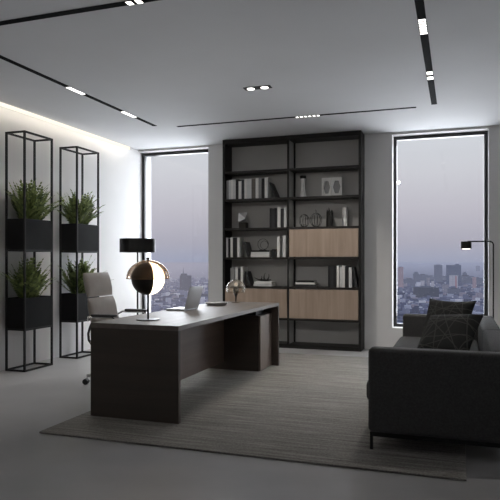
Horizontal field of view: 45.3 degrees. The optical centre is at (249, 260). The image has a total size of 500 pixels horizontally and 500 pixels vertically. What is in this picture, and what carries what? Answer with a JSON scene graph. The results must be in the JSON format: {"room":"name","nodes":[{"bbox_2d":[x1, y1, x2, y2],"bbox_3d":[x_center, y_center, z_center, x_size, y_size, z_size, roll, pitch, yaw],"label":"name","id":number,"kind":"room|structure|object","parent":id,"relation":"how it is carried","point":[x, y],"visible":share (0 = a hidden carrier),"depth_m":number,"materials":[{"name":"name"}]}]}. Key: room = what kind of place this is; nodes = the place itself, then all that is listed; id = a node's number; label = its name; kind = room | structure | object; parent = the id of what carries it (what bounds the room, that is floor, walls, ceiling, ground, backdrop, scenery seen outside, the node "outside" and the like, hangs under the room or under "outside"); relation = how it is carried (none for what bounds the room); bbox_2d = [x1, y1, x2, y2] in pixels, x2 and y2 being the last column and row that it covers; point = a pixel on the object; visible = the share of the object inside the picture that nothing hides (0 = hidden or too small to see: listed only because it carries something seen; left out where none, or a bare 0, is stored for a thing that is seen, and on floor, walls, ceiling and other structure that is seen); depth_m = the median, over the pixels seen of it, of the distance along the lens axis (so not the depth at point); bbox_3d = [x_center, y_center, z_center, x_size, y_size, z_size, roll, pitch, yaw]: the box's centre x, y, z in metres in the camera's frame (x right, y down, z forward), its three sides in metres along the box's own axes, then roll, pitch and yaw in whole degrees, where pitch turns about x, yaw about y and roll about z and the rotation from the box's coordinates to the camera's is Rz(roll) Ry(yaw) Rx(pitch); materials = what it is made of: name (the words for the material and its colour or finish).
{"room":"office","nodes":[
{"label":"office","id":0,"kind":"room"},
{"bbox_2d":[0,106,141,370],"bbox_3d":[-3.381,-0.207,4.819,0.100,3.055,10.500,0,0,19],"label":"wall","id":1,"kind":"structure","parent":0,"point":[120,168],"depth_m":7.66,"materials":[{"name":"paint"}]},
{"bbox_2d":[0,0,499,149],"bbox_3d":[-0.531,-1.785,3.622,6.270,0.100,10.100,0,0,19],"label":"ceiling","id":2,"kind":"structure","parent":0,"point":[167,64],"depth_m":5.32,"materials":[{"name":"paint"}]},
{"bbox_2d":[0,102,129,149],"bbox_3d":[-3.404,-1.715,4.573,0.018,0.038,9.620,0,0,19],"label":"recessed light","id":3,"kind":"object","parent":2,"relation":"in","point":[1,103],"visible":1,"depth_m":7.50,"materials":[{"name":"white plastic"}]},
{"bbox_2d":[0,55,156,125],"bbox_3d":[-2.144,-1.734,5.010,0.055,0.010,5.670,0,0,19],"label":"track","id":4,"kind":"object","parent":2,"relation":"attached to","point":[1,57],"visible":1,"depth_m":5.98,"materials":[{"name":"black metal"}]},
{"bbox_2d":[66,87,83,94],"bbox_3d":[-1.770,-1.729,6.090,0.046,0.002,0.271,0,0,19],"label":"diffuser","id":5,"kind":"object","parent":4,"relation":"attached to","point":[73,89],"depth_m":6.07,"materials":[{"name":"white plastic"}]},
{"bbox_2d":[0,0,158,25],"bbox_3d":[-0.769,-1.734,4.006,3.200,0.010,0.060,0,0,19],"label":"track","id":6,"kind":"object","parent":2,"relation":"attached to","point":[129,2],"visible":1,"depth_m":4.16,"materials":[{"name":"black metal"}]},
{"bbox_2d":[243,85,271,90],"bbox_3d":[0.077,-1.731,5.994,0.280,0.012,0.092,0,0,19],"label":"recessed light","id":7,"kind":"object","parent":2,"relation":"in","point":[265,86],"visible":1,"depth_m":5.98,"materials":[{"name":"black metal"}]},
{"bbox_2d":[177,107,415,126],"bbox_3d":[0.469,-1.734,7.242,2.975,0.010,0.045,0,0,19],"label":"track","id":8,"kind":"object","parent":2,"relation":"attached to","point":[406,107],"visible":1,"depth_m":7.18,"materials":[{"name":"black metal"}]},
{"bbox_2d":[414,0,436,104],"bbox_3d":[1.103,-1.734,3.920,0.060,0.010,5.730,0,0,19],"label":"track","id":9,"kind":"object","parent":2,"relation":"attached to","point":[419,4],"visible":1,"depth_m":4.81,"materials":[{"name":"black metal"}]},
{"bbox_2d":[0,348,499,499],"bbox_3d":[-0.526,1.260,3.636,6.270,0.120,10.130,0,0,19],"label":"floor","id":10,"kind":"structure","parent":0,"point":[34,465],"depth_m":3.46,"materials":[{"name":"concrete"}]},
{"bbox_2d":[5,130,52,371],"bbox_3d":[-2.474,-0.105,6.727,0.260,2.610,0.480,0,0,19],"label":"stand","id":11,"kind":"object","parent":10,"relation":"on","point":[24,235],"visible":0.99,"depth_m":6.54,"materials":[{"name":"black metal"}]},
{"bbox_2d":[1,257,56,297],"bbox_3d":[-2.369,0.194,6.671,0.533,0.494,0.814,0,0,19],"label":"fern","id":12,"kind":"object","parent":11,"relation":"on","point":[35,281],"visible":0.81,"depth_m":6.60,"materials":[{"name":"green plant"}]},
{"bbox_2d":[7,178,65,219],"bbox_3d":[-2.348,-0.677,6.694,0.555,0.513,0.753,0,0,19],"label":"fern","id":13,"kind":"object","parent":11,"relation":"on","point":[35,202],"visible":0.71,"depth_m":6.62,"materials":[{"name":"green plant"}]},
{"bbox_2d":[59,146,98,358],"bbox_3d":[-2.160,-0.105,7.603,0.260,2.610,0.480,0,0,19],"label":"stand","id":14,"kind":"object","parent":10,"relation":"on","point":[76,238],"visible":0.88,"depth_m":7.41,"materials":[{"name":"black metal"}]},
{"bbox_2d":[57,189,103,223],"bbox_3d":[-2.093,-0.668,7.545,0.461,0.493,0.735,0,0,19],"label":"fern","id":15,"kind":"object","parent":14,"relation":"on","point":[85,208],"visible":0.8,"depth_m":7.47,"materials":[{"name":"green plant"}]},
{"bbox_2d":[57,254,113,293],"bbox_3d":[-2.048,0.173,7.565,0.534,0.536,0.634,0,0,19],"label":"fern","id":16,"kind":"object","parent":14,"relation":"on","point":[71,282],"visible":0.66,"depth_m":7.50,"materials":[{"name":"green plant"}]},
{"bbox_2d":[82,272,146,384],"bbox_3d":[-1.302,0.655,5.793,0.646,1.087,0.706,0,0,16],"label":"office chair","id":17,"kind":"object","parent":10,"relation":"on","point":[98,283],"visible":0.35,"depth_m":5.77,"materials":[{"name":"beige leather"}]},
{"bbox_2d":[83,272,111,296],"bbox_3d":[-1.483,0.228,5.846,0.089,0.231,0.450,0,0,16],"label":"cushion","id":18,"kind":"object","parent":17,"relation":"on","point":[98,283],"depth_m":5.79,"materials":[{"name":"beige leather"}]},
{"bbox_2d":[87,296,118,322],"bbox_3d":[-1.419,0.526,5.827,0.115,0.355,0.470,0,0,16],"label":"cushion","id":19,"kind":"object","parent":17,"relation":"on","point":[107,304],"depth_m":5.76,"materials":[{"name":"beige leather"}]},
{"bbox_2d":[120,238,154,314],"bbox_3d":[-1.497,0.453,7.976,0.470,1.495,0.470,0,0,19],"label":"floor lamp","id":20,"kind":"object","parent":10,"relation":"on","point":[127,245],"visible":0.76,"depth_m":7.78,"materials":[{"name":"black metal"}]},
{"bbox_2d":[39,353,466,480],"bbox_3d":[0.507,1.192,5.601,2.800,0.014,4.000,0,0,19],"label":"rug","id":21,"kind":"object","parent":10,"relation":"on","point":[306,408],"visible":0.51,"depth_m":4.32,"materials":[{"name":"grey carpet"}]},
{"bbox_2d":[91,301,278,423],"bbox_3d":[-0.446,0.829,5.701,0.744,0.712,2.605,0,0,19],"label":"executive desk","id":22,"kind":"object","parent":21,"relation":"on","point":[138,368],"visible":0.93,"depth_m":4.57,"materials":[{"name":"brown wood"}]},
{"bbox_2d":[126,257,169,320],"bbox_3d":[-0.817,0.221,4.800,0.348,0.503,0.348,0,0,19],"label":"globe lamp","id":23,"kind":"object","parent":22,"relation":"on","point":[147,277],"visible":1,"depth_m":4.72,"materials":[{"name":"brown metal"}]},
{"bbox_2d":[165,286,202,310],"bbox_3d":[-0.632,0.358,5.792,0.272,0.230,0.270,0,0,23],"label":"laptop","id":24,"kind":"object","parent":22,"relation":"on","point":[194,295],"visible":1,"depth_m":5.74,"materials":[{"name":"silver metal"}]},
{"bbox_2d":[205,302,227,305],"bbox_3d":[-0.360,0.457,6.399,0.255,0.031,0.208,0,0,19],"label":"oval tray","id":25,"kind":"object","parent":22,"relation":"on","point":[207,303],"visible":1,"depth_m":6.33,"materials":[{"name":"grey ceramic"}]},
{"bbox_2d":[226,279,244,302],"bbox_3d":[-0.161,0.341,6.806,0.216,0.263,0.216,0,0,19],"label":"mushroom lamp","id":26,"kind":"object","parent":22,"relation":"on","point":[235,289],"visible":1,"depth_m":6.84,"materials":[{"name":"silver metal"}]},
{"bbox_2d":[223,130,364,351],"bbox_3d":[0.588,-0.265,8.387,1.973,2.930,0.298,0,0,19],"label":"bookcase","id":27,"kind":"object","parent":10,"relation":"on","point":[323,317],"visible":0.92,"depth_m":8.35,"materials":[{"name":"black paint"}]},
{"bbox_2d":[226,181,228,198],"bbox_3d":[-0.290,-1.016,8.676,0.030,0.270,0.200,0,0,19],"label":"book","id":28,"kind":"object","parent":27,"relation":"on","point":[227,182],"visible":0.54,"depth_m":8.58,"materials":[{"name":"grey paper"}]},
{"bbox_2d":[230,268,234,285],"bbox_3d":[-0.218,0.227,8.650,0.061,0.255,0.200,0,0,19],"label":"book","id":29,"kind":"object","parent":27,"relation":"on","point":[232,270],"visible":0.55,"depth_m":8.56,"materials":[{"name":"grey paper"}]},
{"bbox_2d":[230,237,234,256],"bbox_3d":[-0.231,-0.196,8.655,0.033,0.285,0.200,0,0,19],"label":"book","id":30,"kind":"object","parent":27,"relation":"on","point":[231,238],"visible":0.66,"depth_m":8.56,"materials":[{"name":"white paper"}]},
{"bbox_2d":[233,180,235,198],"bbox_3d":[-0.192,-1.020,8.642,0.036,0.280,0.200,0,0,19],"label":"book","id":31,"kind":"object","parent":27,"relation":"on","point":[234,181],"visible":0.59,"depth_m":8.55,"materials":[{"name":"grey paper"}]},
{"bbox_2d":[233,238,236,256],"bbox_3d":[-0.182,-0.194,8.638,0.062,0.280,0.200,0,0,19],"label":"book","id":32,"kind":"object","parent":27,"relation":"on","point":[234,239],"visible":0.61,"depth_m":8.54,"materials":[{"name":"black paper"}]},
{"bbox_2d":[235,267,240,285],"bbox_3d":[-0.160,0.220,8.631,0.036,0.270,0.200,0,0,19],"label":"book","id":33,"kind":"object","parent":27,"relation":"on","point":[236,268],"visible":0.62,"depth_m":8.54,"materials":[{"name":"grey paper"}]},
{"bbox_2d":[236,179,241,198],"bbox_3d":[-0.153,-1.023,8.628,0.039,0.285,0.200,0,0,19],"label":"book","id":34,"kind":"object","parent":27,"relation":"on","point":[237,180],"visible":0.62,"depth_m":8.54,"materials":[{"name":"black paper"}]},
{"bbox_2d":[238,268,240,285],"bbox_3d":[-0.121,0.230,8.617,0.039,0.250,0.200,0,0,19],"label":"book","id":35,"kind":"object","parent":27,"relation":"on","point":[239,269],"visible":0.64,"depth_m":8.52,"materials":[{"name":"black paper"}]},
{"bbox_2d":[237,238,243,256],"bbox_3d":[-0.133,-0.194,8.621,0.034,0.280,0.200,0,0,19],"label":"book","id":36,"kind":"object","parent":27,"relation":"on","point":[240,246],"visible":0.84,"depth_m":8.56,"materials":[{"name":"white paper"}]},
{"bbox_2d":[239,181,241,198],"bbox_3d":[-0.111,-1.008,8.614,0.042,0.255,0.200,0,0,19],"label":"book","id":37,"kind":"object","parent":27,"relation":"on","point":[240,182],"visible":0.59,"depth_m":8.52,"materials":[{"name":"white paper"}]},
{"bbox_2d":[238,212,247,227],"bbox_3d":[-0.103,-0.584,8.597,0.125,0.233,0.119,0,0,19],"label":"ornament","id":38,"kind":"object","parent":27,"relation":"on","point":[242,216],"visible":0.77,"depth_m":8.56,"materials":[{"name":"white stone"}]},
{"bbox_2d":[241,266,246,285],"bbox_3d":[-0.085,0.217,8.605,0.030,0.275,0.200,0,0,19],"label":"book","id":39,"kind":"object","parent":27,"relation":"on","point":[243,269],"visible":0.77,"depth_m":8.58,"materials":[{"name":"white paper"}]},
{"bbox_2d":[244,179,246,198],"bbox_3d":[-0.032,-1.023,8.586,0.032,0.285,0.200,0,0,19],"label":"book","id":40,"kind":"object","parent":27,"relation":"on","point":[245,180],"visible":0.59,"depth_m":8.49,"materials":[{"name":"white paper"}]},
{"bbox_2d":[243,242,251,256],"bbox_3d":[-0.021,-0.163,8.582,0.093,0.219,0.200,0,0,19],"label":"book","id":41,"kind":"object","parent":27,"relation":"on","point":[247,245],"visible":0.86,"depth_m":8.51,"materials":[{"name":"black paper"}]},
{"bbox_2d":[247,179,248,198],"bbox_3d":[0.001,-1.020,8.575,0.031,0.280,0.200,0,0,19],"label":"book","id":42,"kind":"object","parent":27,"relation":"on","point":[247,179],"visible":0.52,"depth_m":8.48,"materials":[{"name":"grey paper"}]},
{"bbox_2d":[245,271,253,285],"bbox_3d":[-0.001,0.251,8.576,0.077,0.207,0.200,0,0,19],"label":"book","id":43,"kind":"object","parent":27,"relation":"on","point":[248,273],"visible":0.89,"depth_m":8.54,"materials":[{"name":"black paper"}]},
{"bbox_2d":[249,179,251,198],"bbox_3d":[0.035,-1.023,8.563,0.034,0.285,0.200,0,0,19],"label":"book","id":44,"kind":"object","parent":27,"relation":"on","point":[250,180],"visible":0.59,"depth_m":8.47,"materials":[{"name":"grey paper"}]},
{"bbox_2d":[252,179,255,197],"bbox_3d":[0.081,-1.020,8.547,0.056,0.280,0.200,0,0,19],"label":"book","id":45,"kind":"object","parent":27,"relation":"on","point":[253,180],"visible":0.61,"depth_m":8.45,"materials":[{"name":"grey paper"}]},
{"bbox_2d":[256,178,258,197],"bbox_3d":[0.130,-1.026,8.530,0.041,0.290,0.200,0,0,19],"label":"book","id":46,"kind":"object","parent":27,"relation":"on","point":[257,179],"visible":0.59,"depth_m":8.44,"materials":[{"name":"white paper"}]},
{"bbox_2d":[259,178,261,197],"bbox_3d":[0.172,-1.023,8.516,0.041,0.285,0.200,0,0,19],"label":"book","id":47,"kind":"object","parent":27,"relation":"on","point":[260,179],"visible":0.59,"depth_m":8.42,"materials":[{"name":"grey paper"}]},
{"bbox_2d":[251,255,271,256],"bbox_3d":[0.170,-0.072,8.511,0.275,0.037,0.190,0,0,19],"label":"book","id":48,"kind":"object","parent":27,"relation":"on","point":[251,255],"visible":0.66,"depth_m":8.42,"materials":[{"name":"white paper"}]},
{"bbox_2d":[251,252,271,254],"bbox_3d":[0.172,-0.109,8.511,0.272,0.036,0.190,0,0,19],"label":"book","id":49,"kind":"object","parent":48,"relation":"on","point":[252,253],"visible":0.89,"depth_m":8.42,"materials":[{"name":"white paper"}]},
{"bbox_2d":[251,250,271,251],"bbox_3d":[0.176,-0.140,8.509,0.265,0.024,0.190,0,0,19],"label":"book","id":50,"kind":"object","parent":49,"relation":"on","point":[251,250],"visible":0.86,"depth_m":8.42,"materials":[{"name":"black paper"}]},
{"bbox_2d":[262,178,264,197],"bbox_3d":[0.214,-1.020,8.501,0.041,0.280,0.200,0,0,19],"label":"book","id":51,"kind":"object","parent":27,"relation":"on","point":[263,179],"visible":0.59,"depth_m":8.41,"materials":[{"name":"black paper"}]},
{"bbox_2d":[253,283,275,285],"bbox_3d":[0.210,0.338,8.502,0.280,0.034,0.190,0,0,17],"label":"book","id":52,"kind":"object","parent":27,"relation":"on","point":[275,283],"visible":0.86,"depth_m":8.42,"materials":[{"name":"white paper"}]},
{"bbox_2d":[254,281,275,283],"bbox_3d":[0.213,0.305,8.496,0.262,0.030,0.190,0,0,19],"label":"book","id":53,"kind":"object","parent":52,"relation":"on","point":[255,282],"visible":1,"depth_m":8.43,"materials":[{"name":"white paper"}]},
{"bbox_2d":[254,274,270,280],"bbox_3d":[0.178,0.225,8.503,0.254,0.125,0.138,0,0,19],"label":"sculpture","id":54,"kind":"object","parent":53,"relation":"on","point":[261,279],"visible":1,"depth_m":8.49,"materials":[{"name":"black metal"}]},
{"bbox_2d":[265,177,271,197],"bbox_3d":[0.258,-1.026,8.486,0.044,0.290,0.200,0,0,19],"label":"book","id":55,"kind":"object","parent":27,"relation":"on","point":[268,191],"visible":0.84,"depth_m":8.43,"materials":[{"name":"white paper"}]},
{"bbox_2d":[270,208,272,226],"bbox_3d":[0.321,-0.603,8.464,0.030,0.270,0.200,0,0,19],"label":"book","id":56,"kind":"object","parent":27,"relation":"on","point":[270,208],"visible":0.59,"depth_m":8.37,"materials":[{"name":"black paper"}]},
{"bbox_2d":[269,182,279,197],"bbox_3d":[0.350,-0.992,8.454,0.112,0.222,0.200,0,0,19],"label":"book","id":57,"kind":"object","parent":27,"relation":"on","point":[272,185],"visible":0.86,"depth_m":8.40,"materials":[{"name":"black paper"}]},
{"bbox_2d":[272,249,276,256],"bbox_3d":[0.347,-0.110,8.450,0.058,0.114,0.082,0,0,19],"label":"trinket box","id":58,"kind":"object","parent":27,"relation":"on","point":[274,251],"visible":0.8,"depth_m":8.41,"materials":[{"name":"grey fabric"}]},
{"bbox_2d":[274,208,276,226],"bbox_3d":[0.388,-0.603,8.441,0.034,0.270,0.200,0,0,19],"label":"book","id":59,"kind":"object","parent":27,"relation":"on","point":[275,209],"visible":0.59,"depth_m":8.35,"materials":[{"name":"black paper"}]},
{"bbox_2d":[277,237,282,256],"bbox_3d":[0.426,-0.196,8.428,0.037,0.285,0.200,0,0,19],"label":"book","id":60,"kind":"object","parent":27,"relation":"on","point":[279,239],"visible":0.8,"depth_m":8.35,"materials":[{"name":"white paper"}]},
{"bbox_2d":[277,207,283,226],"bbox_3d":[0.434,-0.610,8.425,0.043,0.285,0.200,0,0,19],"label":"book","id":61,"kind":"object","parent":27,"relation":"on","point":[278,208],"visible":0.7,"depth_m":8.33,"materials":[{"name":"white paper"}]},
{"bbox_2d":[281,209,283,226],"bbox_3d":[0.479,-0.598,8.410,0.044,0.260,0.200,0,0,19],"label":"book","id":62,"kind":"object","parent":27,"relation":"on","point":[282,210],"visible":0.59,"depth_m":8.31,"materials":[{"name":"black paper"}]},
{"bbox_2d":[283,235,286,256],"bbox_3d":[0.506,-0.203,8.401,0.043,0.300,0.200,0,0,19],"label":"book","id":63,"kind":"object","parent":27,"relation":"on","point":[285,236],"visible":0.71,"depth_m":8.30,"materials":[{"name":"white paper"}]},
{"bbox_2d":[284,207,286,226],"bbox_3d":[0.520,-0.605,8.396,0.035,0.275,0.200,0,0,19],"label":"book","id":64,"kind":"object","parent":27,"relation":"on","point":[285,208],"visible":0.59,"depth_m":8.30,"materials":[{"name":"white paper"}]},
{"bbox_2d":[300,175,305,196],"bbox_3d":[0.736,-1.032,8.316,0.094,0.304,0.094,0,0,19],"label":"bottle vase","id":65,"kind":"object","parent":27,"relation":"on","point":[302,177],"visible":0.89,"depth_m":8.29,"materials":[{"name":"ceramic"}]},
{"bbox_2d":[299,214,308,226],"bbox_3d":[0.752,-0.559,8.310,0.150,0.182,0.149,0,0,19],"label":"wire cage","id":66,"kind":"object","parent":27,"relation":"on","point":[303,214],"visible":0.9,"depth_m":8.29,"materials":[{"name":"black metal"}]},
{"bbox_2d":[295,284,318,286],"bbox_3d":[0.791,0.338,8.297,0.300,0.034,0.190,0,0,19],"label":"book","id":67,"kind":"object","parent":27,"relation":"on","point":[296,285],"visible":0.98,"depth_m":8.21,"materials":[{"name":"black paper"}]},
{"bbox_2d":[296,282,316,283],"bbox_3d":[0.786,0.307,8.298,0.270,0.026,0.190,0,0,19],"label":"book","id":68,"kind":"object","parent":67,"relation":"on","point":[296,282],"visible":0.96,"depth_m":8.21,"materials":[{"name":"white paper"}]},
{"bbox_2d":[296,280,316,282],"bbox_3d":[0.786,0.282,8.298,0.250,0.022,0.190,0,0,19],"label":"book","id":69,"kind":"object","parent":68,"relation":"on","point":[312,281],"visible":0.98,"depth_m":8.26,"materials":[{"name":"black paper"}]},
{"bbox_2d":[310,211,321,226],"bbox_3d":[0.910,-0.588,8.256,0.170,0.241,0.169,0,0,19],"label":"wire cage","id":70,"kind":"object","parent":27,"relation":"on","point":[316,211],"visible":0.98,"depth_m":8.23,"materials":[{"name":"black metal"}]},
{"bbox_2d":[326,208,332,225],"bbox_3d":[1.091,-0.600,8.193,0.100,0.264,0.100,0,0,19],"label":"holder","id":71,"kind":"object","parent":27,"relation":"on","point":[329,214],"visible":0.88,"depth_m":8.15,"materials":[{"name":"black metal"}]},
{"bbox_2d":[328,266,330,286],"bbox_3d":[1.104,0.209,8.194,0.035,0.290,0.200,0,0,19],"label":"book","id":72,"kind":"object","parent":27,"relation":"on","point":[329,267],"visible":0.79,"depth_m":8.10,"materials":[{"name":"black paper"}]},
{"bbox_2d":[322,177,341,195],"bbox_3d":[1.122,-1.010,8.209,0.277,0.260,0.064,0,0,19],"label":"ornament","id":73,"kind":"object","parent":27,"relation":"on","point":[332,186],"visible":0.91,"depth_m":8.20,"materials":[{"name":"ceramic"}]},
{"bbox_2d":[331,266,332,286],"bbox_3d":[1.138,0.212,8.182,0.031,0.285,0.200,0,0,19],"label":"book","id":74,"kind":"object","parent":27,"relation":"on","point":[331,266],"visible":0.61,"depth_m":8.09,"materials":[{"name":"black paper"}]},
{"bbox_2d":[333,266,336,286],"bbox_3d":[1.174,0.209,8.169,0.039,0.290,0.200,0,0,19],"label":"book","id":75,"kind":"object","parent":27,"relation":"on","point":[334,267],"visible":0.77,"depth_m":8.08,"materials":[{"name":"black paper"}]},
{"bbox_2d":[337,265,341,286],"bbox_3d":[1.214,0.207,8.156,0.032,0.295,0.200,0,0,19],"label":"book","id":76,"kind":"object","parent":27,"relation":"on","point":[338,266],"visible":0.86,"depth_m":8.06,"materials":[{"name":"white paper"}]},
{"bbox_2d":[340,267,341,286],"bbox_3d":[1.253,0.217,8.142,0.030,0.275,0.200,0,0,19],"label":"book","id":77,"kind":"object","parent":27,"relation":"on","point":[340,267],"visible":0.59,"depth_m":8.05,"materials":[{"name":"white paper"}]},
{"bbox_2d":[342,265,346,286],"bbox_3d":[1.287,0.207,8.131,0.034,0.295,0.200,0,0,19],"label":"book","id":78,"kind":"object","parent":27,"relation":"on","point":[343,266],"visible":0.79,"depth_m":8.04,"materials":[{"name":"white paper"}]},
{"bbox_2d":[342,207,347,225],"bbox_3d":[1.289,-0.596,8.125,0.078,0.258,0.078,0,0,19],"label":"vase","id":79,"kind":"object","parent":27,"relation":"on","point":[344,209],"visible":0.86,"depth_m":8.10,"materials":[{"name":"ceramic"}]},
{"bbox_2d":[345,266,350,286],"bbox_3d":[1.329,0.209,8.116,0.048,0.290,0.200,0,0,19],"label":"book","id":80,"kind":"object","parent":27,"relation":"on","point":[346,267],"visible":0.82,"depth_m":8.02,"materials":[{"name":"black paper"}]},
{"bbox_2d":[349,267,353,287],"bbox_3d":[1.373,0.220,8.101,0.039,0.270,0.200,0,0,19],"label":"book","id":81,"kind":"object","parent":27,"relation":"on","point":[351,275],"visible":0.91,"depth_m":8.01,"materials":[{"name":"white paper"}]},
{"bbox_2d":[352,267,358,287],"bbox_3d":[1.432,0.217,8.081,0.074,0.274,0.200,0,0,19],"label":"book","id":82,"kind":"object","parent":27,"relation":"on","point":[353,268],"visible":0.95,"depth_m":8.00,"materials":[{"name":"black paper"}]},
{"bbox_2d":[366,314,499,448],"bbox_3d":[1.572,0.873,4.884,0.909,0.655,2.660,0,0,19],"label":"sofa","id":83,"kind":"object","parent":10,"relation":"on","point":[413,393],"visible":0.95,"depth_m":3.65,"materials":[{"name":"grey fabric"}]},
{"bbox_2d":[393,336,478,350],"bbox_3d":[1.695,0.848,5.477,0.754,0.160,1.196,0,0,19],"label":"seat cushion","id":84,"kind":"object","parent":83,"relation":"on","point":[405,341],"depth_m":5.64,"materials":[{"name":"grey fabric"}]},
{"bbox_2d":[420,298,475,339],"bbox_3d":[1.713,0.543,5.224,0.321,0.472,0.450,0,0,-41],"label":"cushion","id":85,"kind":"object","parent":83,"relation":"on","point":[436,307],"visible":0.4,"depth_m":5.21,"materials":[{"name":"fabric"}]},
{"bbox_2d":[417,314,483,350],"bbox_3d":[1.524,0.579,4.613,0.436,0.464,0.484,0,0,-44],"label":"cushion","id":86,"kind":"object","parent":83,"relation":"on","point":[451,331],"visible":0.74,"depth_m":4.54,"materials":[{"name":"fabric"}]},
{"bbox_2d":[461,241,493,317],"bbox_3d":[2.726,0.481,7.041,0.470,1.438,0.230,0,0,19],"label":"reading lamp","id":87,"kind":"object","parent":10,"relation":"on","point":[465,245],"visible":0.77,"depth_m":7.00,"materials":[{"name":"black metal"}]},
{"bbox_2d":[138,125,499,348],"bbox_3d":[1.228,-0.207,8.558,6.170,3.055,0.420,0,0,19],"label":"wall","id":88,"kind":"structure","parent":0,"point":[379,331],"depth_m":8.16,"materials":[{"name":"paint"}]},
{"bbox_2d":[142,149,207,313],"bbox_3d":[-1.122,-0.399,9.370,1.199,2.612,0.424,0,0,19],"label":"window","id":89,"kind":"structure","parent":88,"relation":"in","point":[146,157],"depth_m":9.51,"materials":[{"name":"black metal"}]},
{"bbox_2d":[392,131,487,327],"bbox_3d":[2.562,-0.399,8.097,1.215,2.612,0.424,0,0,19],"label":"window","id":90,"kind":"structure","parent":88,"relation":"in","point":[395,324],"depth_m":8.10,"materials":[{"name":"black metal"}]},
{"label":"outside","id":91,"kind":"structure","parent":0,"visible":0},
{"bbox_2d":[159,262,483,289],"bbox_3d":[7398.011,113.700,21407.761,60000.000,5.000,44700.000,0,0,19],"label":"sky","id":92,"kind":"structure","parent":91,"point":[197,270],"depth_m":8881.77,"materials":[{"name":"grey"}]},
{"bbox_2d":[180,268,191,290],"bbox_3d":[-203.956,65.988,1900.001,33.623,90.424,33.623,0,0,0],"label":"office tower","id":93,"kind":"structure","parent":92,"relation":"on","point":[185,280],"depth_m":1883.21,"materials":[{"name":"grey concrete"}]},
{"bbox_2d":[151,277,483,322],"bbox_3d":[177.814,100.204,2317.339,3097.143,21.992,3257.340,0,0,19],"label":"city","id":94,"kind":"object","parent":92,"relation":"on","point":[407,303],"visible":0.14,"depth_m":1632.57},
{"bbox_2d":[398,267,402,287],"bbox_3d":[578.648,66.555,2300.001,16.127,89.291,16.127,0,0,0],"label":"tower block","id":95,"kind":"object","parent":92,"relation":"on","point":[400,269],"visible":0.82,"depth_m":2292.19,"materials":[{"name":"pink concrete"}]},
{"bbox_2d":[403,278,414,285],"bbox_3d":[691.236,93.222,2600.001,41.235,35.956,41.235,0,0,0],"label":"office block","id":96,"kind":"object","parent":92,"relation":"on","point":[411,281],"visible":0.82,"depth_m":2579.07,"materials":[{"name":"grey concrete"}]},
{"bbox_2d":[413,272,418,281],"bbox_3d":[803.673,81.792,2900.001,23.239,58.816,23.239,0,0,0],"label":"tower block","id":97,"kind":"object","parent":92,"relation":"on","point":[415,274],"visible":0.82,"depth_m":2888.42,"materials":[{"name":"grey concrete"}]},
{"bbox_2d":[419,274,427,282],"bbox_3d":[865.443,88.184,3000.001,42.070,46.031,42.070,0,0,0],"label":"office block","id":98,"kind":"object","parent":92,"relation":"on","point":[421,276],"visible":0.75,"depth_m":2978.66,"materials":[{"name":"grey concrete"}]},
{"bbox_2d":[413,286,438,297],"bbox_3d":[513.899,91.994,1750.000,57.846,38.413,60.000,0,0,0],"label":"block","id":99,"kind":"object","parent":92,"relation":"on","point":[421,291],"visible":0.82,"depth_m":1720.13,"materials":[{"name":"grey concrete"}]},
{"bbox_2d":[434,265,441,281],"bbox_3d":[942.572,64.495,3000.001,32.053,93.410,32.053,0,0,0],"label":"tower block","id":100,"kind":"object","parent":92,"relation":"on","point":[437,268],"visible":0.82,"depth_m":2983.75,"materials":[{"name":"grey concrete"}]},
{"bbox_2d":[442,284,448,293],"bbox_3d":[652.755,94.248,2000.001,16.695,33.904,16.695,0,0,0],"label":"apartment block","id":101,"kind":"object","parent":92,"relation":"on","point":[444,286],"visible":0.79,"depth_m":1991.49,"materials":[{"name":"grey concrete"}]},
{"bbox_2d":[446,264,460,283],"bbox_3d":[917.730,62.343,2700.001,50.484,97.714,50.484,0,0,0],"label":"office tower","id":102,"kind":"structure","parent":92,"relation":"on","point":[455,269],"depth_m":2674.62,"materials":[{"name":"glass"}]},
{"bbox_2d":[449,275,457,287],"bbox_3d":[764.587,82.457,2249.601,24.416,57.486,25.216,0,0,0],"label":"tower block","id":103,"kind":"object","parent":92,"relation":"on","point":[453,279],"visible":0.64,"depth_m":2238.00,"materials":[{"name":"grey concrete"}]},
{"bbox_2d":[447,288,460,293],"bbox_3d":[647.079,98.104,1900.000,31.720,26.192,31.720,0,0,0],"label":"apartment block","id":104,"kind":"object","parent":92,"relation":"on","point":[449,290],"visible":0.82,"depth_m":1884.13,"materials":[{"name":"grey concrete"}]},
{"bbox_2d":[461,275,473,282],"bbox_3d":[1007.580,88.679,2800.001,56.561,45.042,56.561,0,0,0],"label":"office block","id":105,"kind":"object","parent":92,"relation":"on","point":[464,278],"visible":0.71,"depth_m":2771.67,"materials":[{"name":"grey concrete"}]},
{"bbox_2d":[472,277,475,287],"bbox_3d":[861.637,86.518,2300.000,10.751,49.365,10.751,0,0,0],"label":"apartment block","id":106,"kind":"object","parent":92,"relation":"on","point":[473,278],"visible":0.82,"depth_m":2294.71,"materials":[{"name":"concrete"}]},
{"bbox_2d":[470,277,482,283],"bbox_3d":[1020.051,92.431,2700.001,42.371,37.538,42.371,0,0,0],"label":"office block","id":107,"kind":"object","parent":92,"relation":"on","point":[478,280],"visible":0.54,"depth_m":2678.54,"materials":[{"name":"grey concrete"}]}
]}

